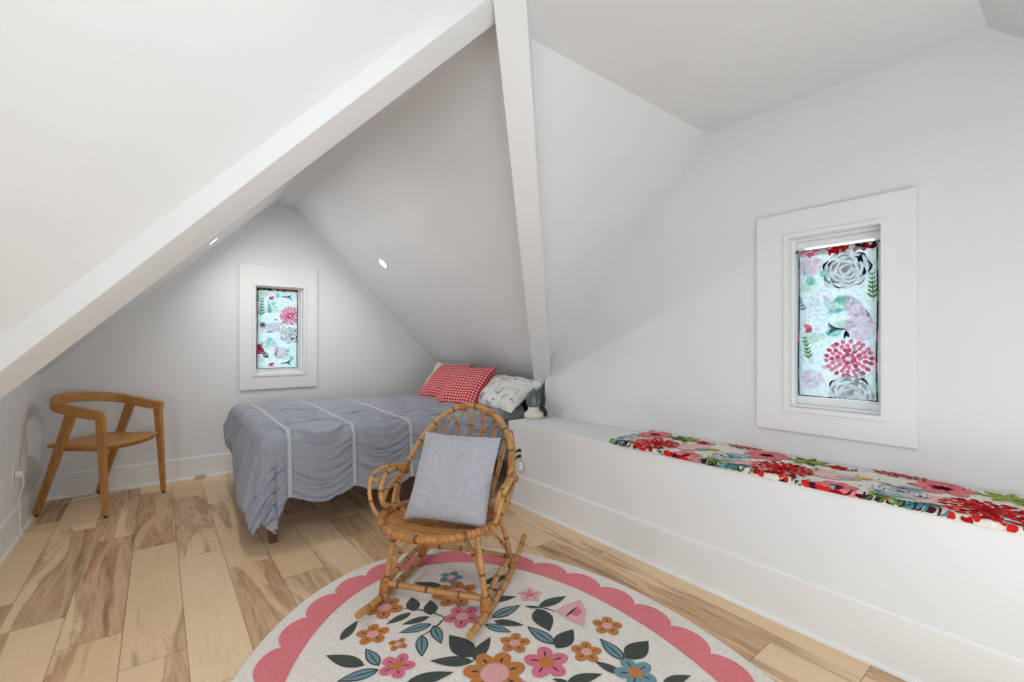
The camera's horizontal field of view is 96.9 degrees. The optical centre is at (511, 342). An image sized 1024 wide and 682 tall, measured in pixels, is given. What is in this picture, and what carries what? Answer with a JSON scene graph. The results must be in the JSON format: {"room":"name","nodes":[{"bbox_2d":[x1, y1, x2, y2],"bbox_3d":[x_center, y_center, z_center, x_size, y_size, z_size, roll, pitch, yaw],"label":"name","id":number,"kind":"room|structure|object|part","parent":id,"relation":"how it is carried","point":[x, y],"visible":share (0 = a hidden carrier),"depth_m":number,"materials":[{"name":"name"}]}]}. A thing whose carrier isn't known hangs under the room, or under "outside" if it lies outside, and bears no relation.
{"room":"bedroom","nodes":[
{"label":"bedroom","id":0,"kind":"room"},
{"bbox_2d":[0,373,41,522],"bbox_3d":[-2.987,0.715,2.603,0.120,0.970,2.060,0,0,-38],"label":"wall","id":1,"kind":"structure","parent":0,"point":[20,409],"depth_m":2.91,"materials":[{"name":"white paint"}]},
{"bbox_2d":[12,464,15,484],"bbox_3d":[-3.029,0.800,2.761,0.008,0.116,0.074,0,0,-38],"label":"outlet","id":2,"kind":"object","parent":1,"relation":"attached to","point":[14,465],"visible":0.98,"depth_m":2.75,"materials":[{"name":"white plastic"}]},
{"bbox_2d":[14,471,24,536],"bbox_3d":[-3.011,0.991,2.778,0.041,0.413,0.047,0,0,-38],"label":"plug","id":3,"kind":"object","parent":1,"relation":"attached to","point":[17,473],"visible":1,"depth_m":2.77,"materials":[{"name":"white plastic"}]},
{"bbox_3d":[-3.008,1.003,2.789,0.024,0.388,0.033,0,0,-38],"label":"cord","id":4,"kind":"part","parent":3,"relation":"part of","materials":[{"name":"white plastic"}]},
{"bbox_2d":[0,476,45,565],"bbox_3d":[-2.922,1.105,2.638,0.026,0.190,2.034,0,0,-38],"label":"baseboard","id":5,"kind":"structure","parent":1,"relation":"attached to","point":[10,533],"depth_m":2.79,"materials":[{"name":"white paint"}]},
{"bbox_2d":[0,0,494,399],"bbox_3d":[-1.235,-0.532,1.764,2.752,2.178,0.130,0,0,5],"label":"ceiling beam","id":6,"kind":"structure","parent":1,"relation":"attached to","point":[75,312],"depth_m":1.72,"materials":[{"name":"white paint"}]},
{"bbox_2d":[32,171,300,375],"bbox_3d":[-1.908,-0.610,2.520,1.680,1.680,3.520,0,0,-38],"label":"ceiling","id":7,"kind":"structure","parent":0,"point":[271,199],"depth_m":3.62,"materials":[{"name":"white paint"}]},
{"bbox_2d":[207,236,219,245],"bbox_3d":[-2.373,-0.811,3.603,0.097,0.097,0.128,0,0,-35],"label":"recessed light","id":8,"kind":"object","parent":7,"relation":"in","point":[218,237],"visible":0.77,"depth_m":3.59,"materials":[{"name":"white paint"}]},
{"bbox_2d":[0,0,456,337],"bbox_3d":[-1.950,-0.550,1.244,3.255,1.560,1.560,0,0,-38],"label":"ceiling","id":9,"kind":"structure","parent":0,"point":[114,114],"depth_m":1.50,"materials":[{"name":"white paint"}]},
{"bbox_2d":[42,205,435,475],"bbox_3d":[-2.232,-0.075,4.574,3.495,2.550,0.120,0,0,-38],"label":"wall","id":10,"kind":"structure","parent":0,"point":[178,347],"depth_m":4.13,"materials":[{"name":"white paint"}]},
{"bbox_2d":[43,452,233,500],"bbox_3d":[-2.187,1.105,4.517,3.495,0.190,0.026,0,0,-38],"label":"baseboard","id":11,"kind":"structure","parent":10,"relation":"attached to","point":[78,483],"depth_m":3.79,"materials":[{"name":"white paint"}]},
{"bbox_2d":[239,264,316,389],"bbox_3d":[-2.311,-0.148,4.495,0.688,1.183,0.148,0,0,-38],"label":"window","id":12,"kind":"structure","parent":10,"relation":"in","point":[251,277],"depth_m":4.42,"materials":[{"name":"white paint"}]},
{"bbox_2d":[256,287,297,368],"bbox_3d":[-2.319,-0.151,4.491,0.418,0.807,0.019,0,0,-38],"label":"window shade","id":13,"kind":"object","parent":12,"relation":"attached to","point":[276,309],"visible":1,"depth_m":4.48,"materials":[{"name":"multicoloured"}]},
{"bbox_3d":[-2.330,-0.125,4.525,0.404,0.824,0.038,0,0,-38],"label":"sash","id":14,"kind":"part","parent":12,"relation":"part of","materials":[{"name":"white paint"}]},
{"bbox_3d":[-2.324,-0.125,4.517,0.428,0.848,0.098,0,0,-38],"label":"stop moulding","id":15,"kind":"part","parent":12,"relation":"part of","materials":[{"name":"white paint"}]},
{"bbox_2d":[273,76,425,207],"bbox_3d":[-1.172,-1.400,3.093,0.185,0.100,3.520,0,0,-38],"label":"ceiling","id":16,"kind":"structure","parent":0,"point":[310,176],"depth_m":3.38,"materials":[{"name":"white paint"}]},
{"bbox_2d":[294,24,533,379],"bbox_3d":[-0.378,-0.535,3.713,1.830,1.830,3.520,0,0,-38],"label":"ceiling","id":17,"kind":"structure","parent":0,"point":[428,193],"depth_m":3.29,"materials":[{"name":"white paint"}]},
{"bbox_2d":[378,258,387,268],"bbox_3d":[-1.214,-0.749,4.278,0.097,0.097,0.128,0,0,-35],"label":"recessed light","id":18,"kind":"object","parent":17,"relation":"in","point":[382,263],"visible":1,"depth_m":4.27,"materials":[{"name":"white paint"}]},
{"bbox_2d":[0,459,906,681],"bbox_3d":[-0.947,1.240,1.621,5.500,0.080,6.420,0,0,-38],"label":"floor","id":19,"kind":"structure","parent":0,"point":[174,585],"depth_m":2.26,"materials":[{"name":"brown wood"}]},
{"bbox_2d":[33,391,165,517],"bbox_3d":[-3.039,0.784,3.381,0.540,0.832,0.570,0,0,0],"label":"armchair","id":20,"kind":"object","parent":19,"relation":"on","point":[103,441],"visible":1,"depth_m":3.19,"materials":[{"name":"brown wood"}]},
{"bbox_3d":[-3.156,0.829,3.137,0.304,0.718,0.029,0,0,0],"label":"leg","id":21,"kind":"part","parent":20,"relation":"part of","materials":[{"name":"brown wood"}]},
{"bbox_3d":[-2.820,0.849,3.126,0.084,0.678,0.034,0,0,0],"label":"leg","id":22,"kind":"part","parent":20,"relation":"part of","materials":[{"name":"brown wood"}]},
{"bbox_3d":[-3.014,0.720,3.381,0.490,0.025,0.500,0,0,0],"label":"seat","id":23,"kind":"part","parent":20,"relation":"part of","materials":[{"name":"brown wood"}]},
{"bbox_3d":[-3.053,0.452,3.381,0.497,0.168,0.570,0,0,0],"label":"curved rail","id":24,"kind":"part","parent":20,"relation":"part of","materials":[{"name":"brown wood"}]},
{"bbox_3d":[-3.159,0.829,3.622,0.304,0.718,0.029,0,0,0],"label":"leg","id":25,"kind":"part","parent":20,"relation":"part of","materials":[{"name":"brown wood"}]},
{"bbox_3d":[-2.824,0.849,3.638,0.084,0.678,0.034,0,0,0],"label":"leg","id":26,"kind":"part","parent":20,"relation":"part of","materials":[{"name":"brown wood"}]},
{"bbox_2d":[64,486,148,502],"bbox_3d":[-3.212,1.196,3.608,0.052,0.006,0.515,0,0,39],"label":"cord","id":27,"kind":"object","parent":19,"relation":"on","point":[144,486],"visible":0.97,"depth_m":3.60,"materials":[{"name":"white plastic"}]},
{"bbox_2d":[195,474,205,478],"bbox_3d":[-2.765,1.186,4.025,0.080,0.028,0.035,0,0,-38],"label":"box","id":28,"kind":"object","parent":19,"relation":"on","point":[202,475],"visible":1,"depth_m":4.02,"materials":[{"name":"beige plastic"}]},
{"bbox_2d":[268,400,527,543],"bbox_3d":[-1.078,0.850,3.893,2.053,0.700,1.435,0,0,-38],"label":"bed","id":29,"kind":"object","parent":19,"relation":"on","point":[272,538],"visible":0.06,"depth_m":2.73,"materials":[{"name":"brown wood"}]},
{"bbox_3d":[-1.443,1.000,2.736,0.056,0.400,0.056,0,0,-38],"label":"leg","id":30,"kind":"part","parent":29,"relation":"part of","materials":[{"name":"brown wood"}]},
{"bbox_3d":[0.133,0.850,3.965,0.055,0.700,0.060,0,0,-38],"label":"headboard post","id":31,"kind":"part","parent":29,"relation":"part of","materials":[{"name":"brown wood"}]},
{"bbox_2d":[231,547,774,681],"bbox_3d":[0.008,1.194,1.434,1.826,0.012,2.600,0,0,-28],"label":"rug","id":32,"kind":"object","parent":19,"relation":"on","point":[553,620],"visible":0.88,"depth_m":1.85,"materials":[{"name":"fabric"}]},
{"bbox_2d":[354,403,526,639],"bbox_3d":[-0.304,0.765,2.247,0.695,0.852,0.853,0,0,16],"label":"rocking chair","id":33,"kind":"object","parent":32,"relation":"on","point":[427,533],"visible":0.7,"depth_m":2.14,"materials":[{"name":"wicker"}]},
{"bbox_3d":[-0.564,0.994,2.104,0.077,0.316,0.031,0,0,-2],"label":"leg","id":34,"kind":"part","parent":33,"relation":"part of","materials":[{"name":"wicker"}]},
{"bbox_3d":[-0.596,0.730,2.287,0.079,0.201,0.261,0,0,16],"label":"arm","id":35,"kind":"part","parent":33,"relation":"part of","materials":[{"name":"wicker"}]},
{"bbox_3d":[-0.339,0.845,2.153,0.548,0.064,0.532,0,0,16],"label":"cane seat","id":36,"kind":"part","parent":33,"relation":"part of","materials":[{"name":"wicker"}]},
{"bbox_2d":[404,432,500,526],"bbox_3d":[-0.279,0.637,2.163,0.402,0.372,0.260,0,0,18],"label":"cushion","id":37,"kind":"object","parent":33,"relation":"on","point":[453,479],"visible":1,"depth_m":2.10,"materials":[{"name":"grey fabric"}]},
{"bbox_3d":[-0.133,0.994,1.984,0.077,0.316,0.030,0,0,34],"label":"leg","id":38,"kind":"part","parent":33,"relation":"part of","materials":[{"name":"wicker"}]},
{"bbox_3d":[-0.032,0.729,2.130,0.080,0.204,0.261,0,0,16],"label":"arm","id":39,"kind":"part","parent":33,"relation":"part of","materials":[{"name":"wicker"}]},
{"bbox_3d":[-0.030,1.007,2.316,0.115,0.284,0.031,0,0,-42],"label":"leg","id":40,"kind":"part","parent":33,"relation":"part of","materials":[{"name":"wicker"}]},
{"bbox_2d":[509,415,1023,657],"bbox_3d":[1.378,0.897,2.035,0.435,0.605,4.015,0,0,-38],"label":"wall ledge","id":41,"kind":"object","parent":19,"relation":"on","point":[965,579],"visible":0.46,"depth_m":1.86,"materials":[{"name":"white paint"}]},
{"bbox_2d":[516,461,522,469],"bbox_3d":[0.055,0.902,3.340,0.029,0.060,0.050,0,0,-38],"label":"power adapter","id":42,"kind":"object","parent":41,"relation":"attached to","point":[519,465],"visible":1,"depth_m":3.33,"materials":[{"name":"white plastic"}]},
{"bbox_2d":[517,445,523,461],"bbox_3d":[0.063,0.815,3.361,0.008,0.116,0.074,0,0,-38],"label":"outlet","id":43,"kind":"object","parent":41,"relation":"attached to","point":[521,447],"visible":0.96,"depth_m":3.35,"materials":[{"name":"white plastic"}]},
{"bbox_2d":[524,388,547,418],"bbox_3d":[0.179,0.474,3.608,0.176,0.242,0.156,0,0,-38],"label":"potted plant","id":44,"kind":"object","parent":41,"relation":"on","point":[533,398],"visible":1,"depth_m":3.56,"materials":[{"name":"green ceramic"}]},
{"bbox_3d":[0.172,0.443,3.602,0.116,0.129,0.116,0,0,-38],"label":"glass globe","id":45,"kind":"part","parent":44,"relation":"part of"},
{"bbox_3d":[0.248,0.496,3.611,0.070,0.185,0.030,0,0,-8],"label":"handle","id":46,"kind":"part","parent":44,"relation":"part of","materials":[{"name":"green plant"}]},
{"bbox_2d":[507,471,1023,681],"bbox_3d":[1.197,1.089,1.894,0.026,0.221,4.015,0,0,-38],"label":"baseboard","id":47,"kind":"structure","parent":41,"relation":"attached to","point":[910,649],"depth_m":1.90,"materials":[{"name":"white paint"}]},
{"bbox_2d":[609,430,1023,534],"bbox_3d":[1.376,0.579,2.015,0.440,0.029,2.045,0,0,-38],"label":"bench cushion","id":48,"kind":"object","parent":41,"relation":"on","point":[987,508],"visible":1,"depth_m":1.89,"materials":[{"name":"multicoloured fabric"}]},
{"bbox_2d":[490,379,544,460],"bbox_3d":[-0.109,0.790,4.791,0.120,0.820,2.150,0,0,-38],"label":"wall","id":49,"kind":"structure","parent":0,"point":[540,409],"depth_m":4.22,"materials":[{"name":"white paint"}]},
{"bbox_2d":[531,39,707,358],"bbox_3d":[0.171,-0.565,2.879,1.430,1.530,1.530,0,0,-38],"label":"ceiling","id":50,"kind":"structure","parent":0,"point":[608,156],"depth_m":2.56,"materials":[{"name":"white paint"}]},
{"bbox_2d":[490,0,987,133],"bbox_3d":[-0.447,-1.280,0.701,4.956,0.100,1.145,0,0,-38],"label":"ceiling","id":51,"kind":"structure","parent":0,"point":[711,65],"depth_m":1.85,"materials":[{"name":"white paint"}]},
{"bbox_2d":[545,28,1023,495],"bbox_3d":[1.577,-0.015,2.232,0.120,2.430,4.080,0,0,-38],"label":"wall","id":52,"kind":"structure","parent":0,"point":[667,343],"depth_m":2.14,"materials":[{"name":"white paint"}]},
{"bbox_2d":[493,0,549,400],"bbox_3d":[0.134,-0.523,2.855,0.146,2.103,2.574,0,0,7],"label":"ceiling beam","id":53,"kind":"structure","parent":52,"relation":"attached to","point":[512,24],"depth_m":2.15,"materials":[{"name":"white paint"}]},
{"bbox_2d":[757,187,917,448],"bbox_3d":[1.567,-0.107,2.223,0.148,1.114,0.655,0,0,-38],"label":"window","id":54,"kind":"structure","parent":52,"relation":"in","point":[891,218],"depth_m":2.14,"materials":[{"name":"white paint"}]},
{"bbox_3d":[1.597,-0.103,2.224,0.098,0.858,0.376,0,0,-38],"label":"stop moulding","id":55,"kind":"part","parent":54,"relation":"part of","materials":[{"name":"white paint"}]},
{"bbox_2d":[796,240,879,402],"bbox_3d":[1.579,-0.102,2.210,0.018,0.749,0.382,0,0,-38],"label":"window shade","id":56,"kind":"object","parent":54,"relation":"attached to","point":[839,286],"visible":0.98,"depth_m":2.20,"materials":[{"name":"multicoloured fabric"}]},
{"bbox_3d":[1.605,-0.103,2.230,0.038,0.834,0.352,0,0,-38],"label":"sash","id":57,"kind":"part","parent":54,"relation":"part of","materials":[{"name":"white paint"}]},
{"bbox_2d":[979,0,1023,38],"bbox_3d":[0.418,-0.527,-0.368,5.006,1.605,1.605,0,0,-38],"label":"ceiling","id":58,"kind":"structure","parent":0,"point":[1004,16],"depth_m":1.63,"materials":[{"name":"white paint"}]},
{"bbox_3d":[-1.071,0.716,3.895,1.950,0.243,1.350,0,0,-38],"label":"mattress","id":59,"kind":"object","parent":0,"visible":0},
{"bbox_2d":[223,393,524,535],"bbox_3d":[-1.174,0.794,3.793,2.075,0.618,1.636,0,0,-38],"label":"bedspread","id":60,"kind":"object","parent":59,"relation":"on","point":[315,449],"visible":0.79,"depth_m":2.98,"materials":[{"name":"grey fabric"}]},
{"bbox_2d":[417,364,472,397],"bbox_3d":[-0.681,0.385,4.516,0.370,0.346,0.507,0,0,-45],"label":"throw cushion","id":61,"kind":"object","parent":60,"relation":"on","point":[435,383],"visible":0.62,"depth_m":4.46,"materials":[{"name":"red fabric"}]},
{"bbox_2d":[423,362,466,385],"bbox_3d":[-0.757,0.400,4.939,0.275,0.359,0.602,0,0,-41],"label":"bed pillow","id":62,"kind":"object","parent":60,"relation":"on","point":[438,364],"visible":0.07,"depth_m":5.07,"materials":[{"name":"white fabric"}]},
{"bbox_2d":[435,367,497,403],"bbox_3d":[-0.431,0.395,4.115,0.510,0.354,0.367,0,0,35],"label":"throw cushion","id":63,"kind":"object","parent":60,"relation":"on","point":[465,385],"visible":0.78,"depth_m":4.03,"materials":[{"name":"red fabric"}]},
{"bbox_2d":[477,375,544,412],"bbox_3d":[-0.063,0.428,3.920,0.377,0.275,0.609,0,0,-41],"label":"bed pillow","id":64,"kind":"object","parent":60,"relation":"on","point":[505,393],"visible":0.83,"depth_m":3.80,"materials":[{"name":"white fabric"}]}
]}

